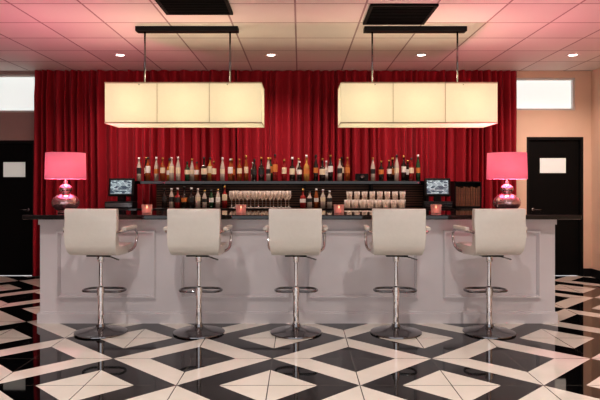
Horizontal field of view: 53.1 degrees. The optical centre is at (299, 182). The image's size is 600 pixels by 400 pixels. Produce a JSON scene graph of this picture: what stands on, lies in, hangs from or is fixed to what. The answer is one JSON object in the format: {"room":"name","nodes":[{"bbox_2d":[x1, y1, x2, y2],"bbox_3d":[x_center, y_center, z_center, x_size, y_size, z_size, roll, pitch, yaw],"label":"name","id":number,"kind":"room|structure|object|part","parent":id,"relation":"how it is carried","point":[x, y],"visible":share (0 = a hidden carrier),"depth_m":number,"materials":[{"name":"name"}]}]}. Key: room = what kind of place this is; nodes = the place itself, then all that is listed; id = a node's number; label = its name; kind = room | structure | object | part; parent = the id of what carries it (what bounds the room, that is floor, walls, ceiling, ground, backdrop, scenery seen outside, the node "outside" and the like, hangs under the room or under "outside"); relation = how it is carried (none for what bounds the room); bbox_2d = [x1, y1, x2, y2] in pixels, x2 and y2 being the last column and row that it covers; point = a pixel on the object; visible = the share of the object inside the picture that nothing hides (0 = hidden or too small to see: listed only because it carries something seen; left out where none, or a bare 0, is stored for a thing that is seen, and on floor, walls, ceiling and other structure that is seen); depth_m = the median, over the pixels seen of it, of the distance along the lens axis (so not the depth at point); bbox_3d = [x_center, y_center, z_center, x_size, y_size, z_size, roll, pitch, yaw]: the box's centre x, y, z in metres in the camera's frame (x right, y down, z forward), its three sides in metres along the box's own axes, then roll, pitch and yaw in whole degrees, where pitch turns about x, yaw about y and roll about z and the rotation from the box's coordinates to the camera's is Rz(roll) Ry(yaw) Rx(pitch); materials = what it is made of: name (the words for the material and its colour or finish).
{"room":"bar","nodes":[
{"label":"bar","id":0,"kind":"room"},
{"bbox_2d":[0,71,590,267],"bbox_3d":[-0.465,-0.140,9.075,9.670,3.080,0.150,0,0,0],"label":"wall","id":1,"kind":"structure","parent":0,"point":[577,122],"depth_m":9.00,"materials":[{"name":"paint"}]},
{"bbox_2d":[0,143,31,274],"bbox_3d":[-4.430,0.395,9.062,0.820,1.990,0.045,0,0,0],"label":"door","id":2,"kind":"structure","parent":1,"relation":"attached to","point":[15,192],"depth_m":9.04,"materials":[{"name":"black wood"}]},
{"bbox_2d":[3,162,24,176],"bbox_3d":[-4.303,-0.202,9.037,0.330,0.225,0.006,0,0,0],"label":"notice","id":3,"kind":"object","parent":2,"relation":"attached to","point":[10,169],"visible":1,"depth_m":9.03,"materials":[{"name":"white paper"}]},
{"bbox_2d":[0,140,33,275],"bbox_3d":[-4.430,0.380,9.060,0.900,2.040,0.120,0,0,0],"label":"frame","id":4,"kind":"object","parent":1,"relation":"attached to","point":[1,141],"visible":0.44,"depth_m":9.00,"materials":[{"name":"black wood"}]},
{"bbox_2d":[0,77,34,109],"bbox_3d":[-4.550,-1.345,9.085,1.200,0.570,0.010,0,0,0],"label":"pane","id":5,"kind":"object","parent":1,"relation":"attached to","point":[16,93],"visible":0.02,"depth_m":9.08,"materials":[{"name":"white glass"}]},
{"bbox_2d":[0,75,34,111],"bbox_3d":[-4.550,-1.345,9.060,1.200,0.570,0.080,0,0,0],"label":"frame","id":6,"kind":"object","parent":1,"relation":"attached to","point":[0,75],"visible":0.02,"depth_m":9.02,"materials":[{"name":"white"}]},
{"bbox_2d":[517,81,570,107],"bbox_3d":[3.675,-1.335,9.085,0.910,0.490,0.010,0,0,0],"label":"pane","id":7,"kind":"object","parent":1,"relation":"attached to","point":[530,94],"visible":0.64,"depth_m":9.08,"materials":[{"name":"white glass"}]},
{"bbox_2d":[517,78,574,109],"bbox_3d":[3.675,-1.335,9.060,0.910,0.490,0.080,0,0,0],"label":"frame","id":8,"kind":"object","parent":1,"relation":"attached to","point":[572,80],"visible":0.7,"depth_m":9.02,"materials":[{"name":"white"}]},
{"bbox_2d":[529,140,578,274],"bbox_3d":[3.825,0.370,9.062,0.770,2.040,0.045,0,0,0],"label":"leaf","id":9,"kind":"object","parent":1,"relation":"attached to","point":[553,192],"visible":0.76,"depth_m":9.04,"materials":[{"name":"black wood"}]},
{"bbox_2d":[540,158,565,172],"bbox_3d":[3.808,-0.262,9.037,0.390,0.225,0.006,0,0,0],"label":"notice","id":10,"kind":"object","parent":9,"relation":"attached to","point":[547,165],"visible":1,"depth_m":9.03,"materials":[{"name":"white paper"}]},
{"bbox_2d":[527,137,582,275],"bbox_3d":[3.825,0.355,9.060,0.850,2.090,0.120,0,0,0],"label":"frame","id":11,"kind":"object","parent":1,"relation":"attached to","point":[580,139],"visible":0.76,"depth_m":9.00,"materials":[{"name":"black wood"}]},
{"bbox_2d":[583,268,591,276],"bbox_3d":[4.310,1.340,8.990,0.120,0.120,0.020,0,0,0],"label":"baseboard","id":12,"kind":"structure","parent":1,"relation":"attached to","point":[586,271],"depth_m":8.98,"materials":[{"name":"black"}]},
{"bbox_2d":[0,275,599,399],"bbox_3d":[-0.465,1.450,3.325,9.870,0.100,11.650,0,0,0],"label":"floor","id":13,"kind":"structure","parent":0,"point":[560,361],"depth_m":4.65,"materials":[{"name":"tile"}]},
{"bbox_2d":[63,209,137,338],"bbox_3d":[-1.861,0.815,5.585,0.588,1.170,0.525,0,0,3],"label":"bar stool","id":14,"kind":"object","parent":13,"relation":"on","point":[88,232],"visible":1,"depth_m":5.36,"materials":[{"name":"white leather"}]},
{"bbox_3d":[-1.860,0.668,5.607,0.200,0.020,0.200,0,0,3],"label":"mount plate","id":15,"kind":"part","parent":14,"relation":"part of","materials":[{"name":"black"}]},
{"bbox_3d":[-1.617,0.545,5.586,0.088,0.245,0.476,0,0,3],"label":"arm frame","id":16,"kind":"part","parent":14,"relation":"part of","materials":[{"name":"silver metal"}]},
{"bbox_2d":[163,209,232,338],"bbox_3d":[-0.945,0.815,5.585,0.588,1.170,0.525,0,0,2],"label":"bar stool","id":17,"kind":"object","parent":13,"relation":"on","point":[196,233],"visible":1,"depth_m":5.36,"materials":[{"name":"white leather"}]},
{"bbox_3d":[-0.944,0.668,5.607,0.200,0.020,0.200,0,0,2],"label":"mount plate","id":18,"kind":"part","parent":17,"relation":"part of","materials":[{"name":"black"}]},
{"bbox_3d":[-0.701,0.545,5.590,0.088,0.245,0.476,0,0,2],"label":"arm frame","id":19,"kind":"part","parent":17,"relation":"part of","materials":[{"name":"silver metal"}]},
{"bbox_2d":[99,206,489,210],"bbox_3d":[-0.075,0.870,8.410,5.252,1.060,0.740,0,0,0],"label":"bar cabinet","id":20,"kind":"object","parent":13,"relation":"on","point":[139,208],"visible":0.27,"depth_m":8.04,"materials":[{"name":"black wood"}]},
{"bbox_2d":[105,178,137,207],"bbox_3d":[-2.455,0.136,8.242,0.380,0.404,0.256,0,0,0],"label":"cash register","id":21,"kind":"object","parent":20,"relation":"on","point":[121,188],"visible":1,"depth_m":8.22,"materials":[{"name":"black plastic"}]},
{"bbox_3d":[-2.455,0.297,8.117,0.360,0.058,0.006,0,0,0],"label":"drawer","id":22,"kind":"part","parent":21,"relation":"part of","materials":[{"name":"silver metal"}]},
{"bbox_3d":[-2.455,0.295,8.245,0.380,0.085,0.250,0,0,0],"label":"cash drawer","id":23,"kind":"part","parent":21,"relation":"part of","materials":[{"name":"black"}]},
{"bbox_2d":[162,186,226,207],"bbox_3d":[-1.452,0.193,8.300,0.881,0.289,0.084,0,0,0],"label":"liquor bottles","id":24,"kind":"object","parent":20,"relation":"on","point":[181,202],"depth_m":8.27,"materials":[{"name":"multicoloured glass"}]},
{"bbox_2d":[229,191,290,207],"bbox_3d":[-0.544,0.224,8.240,0.851,0.230,0.194,0,0,0],"label":"glasses","id":25,"kind":"object","parent":20,"relation":"on","point":[229,191],"visible":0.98,"depth_m":8.18,"materials":[{"name":"clear glass"}]},
{"bbox_2d":[131,181,428,206],"bbox_3d":[-0.286,0.155,8.590,4.200,0.370,0.340,0,0,0],"label":"shelf","id":26,"kind":"object","parent":20,"relation":"on","point":[414,195],"visible":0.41,"depth_m":8.70,"materials":[{"name":"black"}]},
{"bbox_2d":[137,154,419,180],"bbox_3d":[-0.304,-0.219,8.567,4.021,0.376,0.250,0,0,0],"label":"liquor bottles","id":27,"kind":"object","parent":26,"relation":"on","point":[208,173],"visible":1,"depth_m":8.48,"materials":[{"name":"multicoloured glass"}]},
{"bbox_3d":[-0.286,-0.007,8.590,4.200,0.045,0.340,0,0,0],"label":"shelf","id":28,"kind":"part","parent":26,"relation":"part of","materials":[{"name":"black wood"}]},
{"bbox_2d":[355,174,367,180],"bbox_3d":[0.873,-0.081,8.497,0.180,0.100,0.126,0,0,0],"label":"speaker","id":29,"kind":"object","parent":26,"relation":"on","point":[358,177],"visible":1,"depth_m":8.44},
{"bbox_2d":[300,189,331,207],"bbox_3d":[0.220,0.213,8.300,0.427,0.248,0.084,0,0,0],"label":"liquor bottles","id":30,"kind":"object","parent":20,"relation":"on","point":[302,198],"depth_m":8.27,"materials":[{"name":"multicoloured glass"}]},
{"bbox_2d":[344,191,405,207],"bbox_3d":[1.031,0.229,8.240,0.859,0.221,0.202,0,0,0],"label":"glasses","id":31,"kind":"object","parent":20,"relation":"on","point":[357,201],"visible":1,"depth_m":8.28,"materials":[{"name":"clear glass"}]},
{"bbox_2d":[423,178,452,207],"bbox_3d":[1.889,0.136,8.242,0.380,0.404,0.256,0,0,7],"label":"cash register","id":32,"kind":"object","parent":20,"relation":"on","point":[437,188],"visible":0.99,"depth_m":8.23,"materials":[{"name":"black plastic"}]},
{"bbox_3d":[1.889,0.295,8.245,0.380,0.085,0.250,0,0,7],"label":"cash drawer","id":33,"kind":"part","parent":32,"relation":"part of","materials":[{"name":"black plastic"}]},
{"bbox_3d":[1.874,0.297,8.118,0.360,0.058,0.006,0,0,7],"label":"drawer","id":34,"kind":"part","parent":32,"relation":"part of","materials":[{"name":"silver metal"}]},
{"bbox_2d":[451,181,481,206],"bbox_3d":[2.335,0.158,8.450,0.370,0.360,0.240,0,0,0],"label":"rack","id":35,"kind":"object","parent":20,"relation":"on","point":[463,193],"visible":0.96,"depth_m":8.34,"materials":[{"name":"black wood"}]},
{"bbox_2d":[263,209,327,338],"bbox_3d":[-0.038,0.815,5.585,0.588,1.170,0.525,0,0,1],"label":"bar stool","id":36,"kind":"object","parent":13,"relation":"on","point":[294,233],"visible":1,"depth_m":5.36,"materials":[{"name":"white leather"}]},
{"bbox_3d":[-0.281,0.545,5.603,0.088,0.245,0.476,0,0,1],"label":"arm frame","id":37,"kind":"part","parent":36,"relation":"part of","materials":[{"name":"silver metal"}]},
{"bbox_3d":[-0.037,0.668,5.607,0.200,0.020,0.200,0,0,1],"label":"mount plate","id":38,"kind":"part","parent":36,"relation":"part of","materials":[{"name":"black"}]},
{"bbox_3d":[0.206,0.545,5.593,0.088,0.245,0.476,0,0,1],"label":"arm frame","id":39,"kind":"part","parent":36,"relation":"part of","materials":[{"name":"silver metal"}]},
{"bbox_2d":[22,211,581,323],"bbox_3d":[0.019,0.855,6.280,5.437,1.090,0.920,0,0,0],"label":"bar counter","id":40,"kind":"object","parent":13,"relation":"on","point":[345,274],"depth_m":6.00,"materials":[{"name":"paint"}]},
{"bbox_2d":[44,152,86,212],"bbox_3d":[-2.417,0.000,6.190,0.406,0.620,0.406,0,0,0],"label":"table lamp","id":41,"kind":"object","parent":40,"relation":"on","point":[58,165],"visible":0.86,"depth_m":6.06,"materials":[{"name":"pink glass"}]},
{"bbox_3d":[-2.417,-0.175,6.190,0.406,0.270,0.406,0,0,0],"label":"lamp shade","id":42,"kind":"part","parent":41,"relation":"part of","materials":[{"name":"pink fabric"}]},
{"bbox_2d":[141,204,152,213],"bbox_3d":[-1.561,0.265,6.122,0.112,0.090,0.112,0,0,0],"label":"votive candle","id":43,"kind":"object","parent":40,"relation":"on","point":[144,210],"visible":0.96,"depth_m":6.10,"materials":[{"name":"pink glass"}]},
{"bbox_2d":[236,204,245,213],"bbox_3d":[-0.602,0.265,6.122,0.112,0.090,0.112,0,0,0],"label":"votive candle","id":44,"kind":"object","parent":40,"relation":"on","point":[238,210],"visible":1,"depth_m":6.09,"materials":[{"name":"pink glass"}]},
{"bbox_2d":[22,211,581,219],"bbox_3d":[0.019,0.333,6.280,5.437,0.045,0.920,0,0,0],"label":"countertop","id":45,"kind":"structure","parent":40,"relation":"on","point":[123,215],"depth_m":5.83,"materials":[{"name":"black stone"}]},
{"bbox_2d":[334,204,343,213],"bbox_3d":[0.398,0.265,6.122,0.112,0.090,0.112,0,0,0],"label":"votive candle","id":46,"kind":"object","parent":40,"relation":"on","point":[336,210],"visible":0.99,"depth_m":6.09,"materials":[{"name":"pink glass"}]},
{"bbox_2d":[430,204,441,213],"bbox_3d":[1.388,0.265,6.122,0.112,0.090,0.112,0,0,0],"label":"votive candle","id":47,"kind":"object","parent":40,"relation":"on","point":[433,210],"visible":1,"depth_m":6.10,"materials":[{"name":"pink glass"}]},
{"bbox_2d":[486,152,527,208],"bbox_3d":[2.134,0.000,6.190,0.406,0.620,0.406,0,0,0],"label":"table lamp","id":48,"kind":"object","parent":40,"relation":"on","point":[500,165],"visible":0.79,"depth_m":6.06,"materials":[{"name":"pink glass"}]},
{"bbox_3d":[2.134,-0.175,6.190,0.406,0.270,0.406,0,0,0],"label":"lamp shade","id":49,"kind":"part","parent":48,"relation":"part of","materials":[{"name":"pink fabric"}]},
{"bbox_2d":[364,209,430,338],"bbox_3d":[0.896,0.815,5.585,0.588,1.170,0.525,0,0,3],"label":"bar stool","id":50,"kind":"object","parent":13,"relation":"on","point":[396,233],"visible":1,"depth_m":5.36,"materials":[{"name":"white leather"}]},
{"bbox_3d":[0.654,0.545,5.610,0.088,0.245,0.476,0,0,3],"label":"arm frame","id":51,"kind":"part","parent":50,"relation":"part of","materials":[{"name":"silver metal"}]},
{"bbox_3d":[0.897,0.668,5.607,0.200,0.020,0.200,0,0,3],"label":"mount plate","id":52,"kind":"part","parent":50,"relation":"part of","materials":[{"name":"black"}]},
{"bbox_2d":[451,208,526,338],"bbox_3d":[1.768,0.815,5.585,0.588,1.170,0.525,0,0,-5],"label":"bar stool","id":53,"kind":"object","parent":13,"relation":"on","point":[496,232],"visible":1,"depth_m":5.37,"materials":[{"name":"white leather"}]},
{"bbox_3d":[1.525,0.545,5.576,0.088,0.245,0.476,0,0,-5],"label":"arm frame","id":54,"kind":"part","parent":53,"relation":"part of","materials":[{"name":"silver metal"}]},
{"bbox_3d":[1.766,0.668,5.607,0.200,0.020,0.200,0,0,-5],"label":"mount plate","id":55,"kind":"part","parent":53,"relation":"part of","materials":[{"name":"black"}]},
{"bbox_2d":[0,0,599,70],"bbox_3d":[-0.465,-1.730,3.325,9.870,0.100,11.650,0,0,0],"label":"ceiling","id":56,"kind":"structure","parent":0,"point":[82,35],"depth_m":6.88,"materials":[{"name":"tile"}]},
{"bbox_2d":[113,53,126,56],"bbox_3d":[-2.360,-1.675,7.870,0.180,0.010,0.180,0,0,0],"label":"recessed light","id":57,"kind":"object","parent":56,"relation":"in","point":[116,54],"visible":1,"depth_m":7.87,"materials":[{"name":"white"}]},
{"bbox_2d":[104,26,264,127],"bbox_3d":[-1.215,-1.150,6.480,1.636,1.060,0.486,0,0,0],"label":"pendant light","id":58,"kind":"object","parent":56,"relation":"hanging from","point":[144,104],"visible":1,"depth_m":6.24,"materials":[{"name":"fabric"}]},
{"bbox_3d":[-1.215,-0.835,6.480,1.636,0.430,0.486,0,0,0],"label":"shade trim","id":59,"kind":"part","parent":58,"relation":"part of","materials":[{"name":"beige fabric"}]},
{"bbox_2d":[107,123,262,126],"bbox_3d":[-1.215,-0.626,6.480,1.610,0.004,0.460,0,0,0],"label":"diffuser","id":60,"kind":"object","parent":58,"relation":"attached to","point":[112,124],"depth_m":6.40,"materials":[{"name":"plastic"}]},
{"bbox_2d":[155,0,232,14],"bbox_3d":[-0.990,-1.670,5.590,0.660,0.020,0.680,0,0,0],"label":"ceiling vent","id":61,"kind":"object","parent":56,"relation":"in","point":[170,7],"depth_m":5.71,"materials":[{"name":"black metal"}]},
{"bbox_2d":[264,53,277,56],"bbox_3d":[-0.380,-1.675,7.870,0.180,0.010,0.180,0,0,0],"label":"recessed light","id":62,"kind":"object","parent":56,"relation":"in","point":[269,54],"visible":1,"depth_m":7.87,"materials":[{"name":"white"}]},
{"bbox_2d":[33,70,516,275],"bbox_3d":[-0.360,-0.147,8.904,7.200,3.055,0.174,0,0,0],"label":"curtain","id":63,"kind":"object","parent":56,"relation":"hanging from","point":[301,107],"visible":0.43,"depth_m":8.93,"materials":[{"name":"fabric"}]},
{"bbox_2d":[363,4,438,24],"bbox_3d":[0.980,-1.670,5.960,0.640,0.020,0.680,0,0,0],"label":"ceiling vent","id":64,"kind":"object","parent":56,"relation":"in","point":[377,14],"depth_m":5.93,"materials":[{"name":"black metal"}]},
{"bbox_2d":[338,26,497,127],"bbox_3d":[1.240,-1.150,6.480,1.636,1.060,0.486,0,0,0],"label":"pendant light","id":65,"kind":"object","parent":56,"relation":"hanging from","point":[371,104],"visible":1,"depth_m":6.24,"materials":[{"name":"fabric"}]},
{"bbox_2d":[339,123,494,126],"bbox_3d":[1.240,-0.626,6.480,1.610,0.004,0.460,0,0,0],"label":"diffuser","id":66,"kind":"object","parent":65,"relation":"attached to","point":[340,124],"depth_m":6.40,"materials":[{"name":"plastic"}]},
{"bbox_3d":[1.240,-0.835,6.480,1.636,0.430,0.486,0,0,0],"label":"shade trim","id":67,"kind":"part","parent":65,"relation":"part of","materials":[{"name":"beige fabric"}]},
{"bbox_2d":[414,53,427,56],"bbox_3d":[1.590,-1.675,7.870,0.180,0.010,0.180,0,0,0],"label":"recessed light","id":68,"kind":"object","parent":56,"relation":"in","point":[421,54],"visible":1,"depth_m":7.87,"materials":[{"name":"white"}]},
{"bbox_2d":[565,53,579,56],"bbox_3d":[3.580,-1.675,7.870,0.180,0.010,0.180,0,0,0],"label":"recessed light","id":69,"kind":"object","parent":56,"relation":"in","point":[574,54],"visible":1,"depth_m":7.87,"materials":[{"name":"white"}]},
{"bbox_2d":[591,68,599,270],"bbox_3d":[4.420,-0.140,3.250,0.100,3.080,11.500,0,0,0],"label":"wall","id":70,"kind":"structure","parent":0,"point":[595,74],"depth_m":8.87,"materials":[{"name":"paint"}]},
{"bbox_2d":[591,269,599,278],"bbox_3d":[4.360,1.340,3.240,0.020,0.120,11.480,0,0,0],"label":"baseboard","id":71,"kind":"structure","parent":70,"relation":"attached to","point":[594,273],"depth_m":8.83,"materials":[{"name":"black"}]}
]}

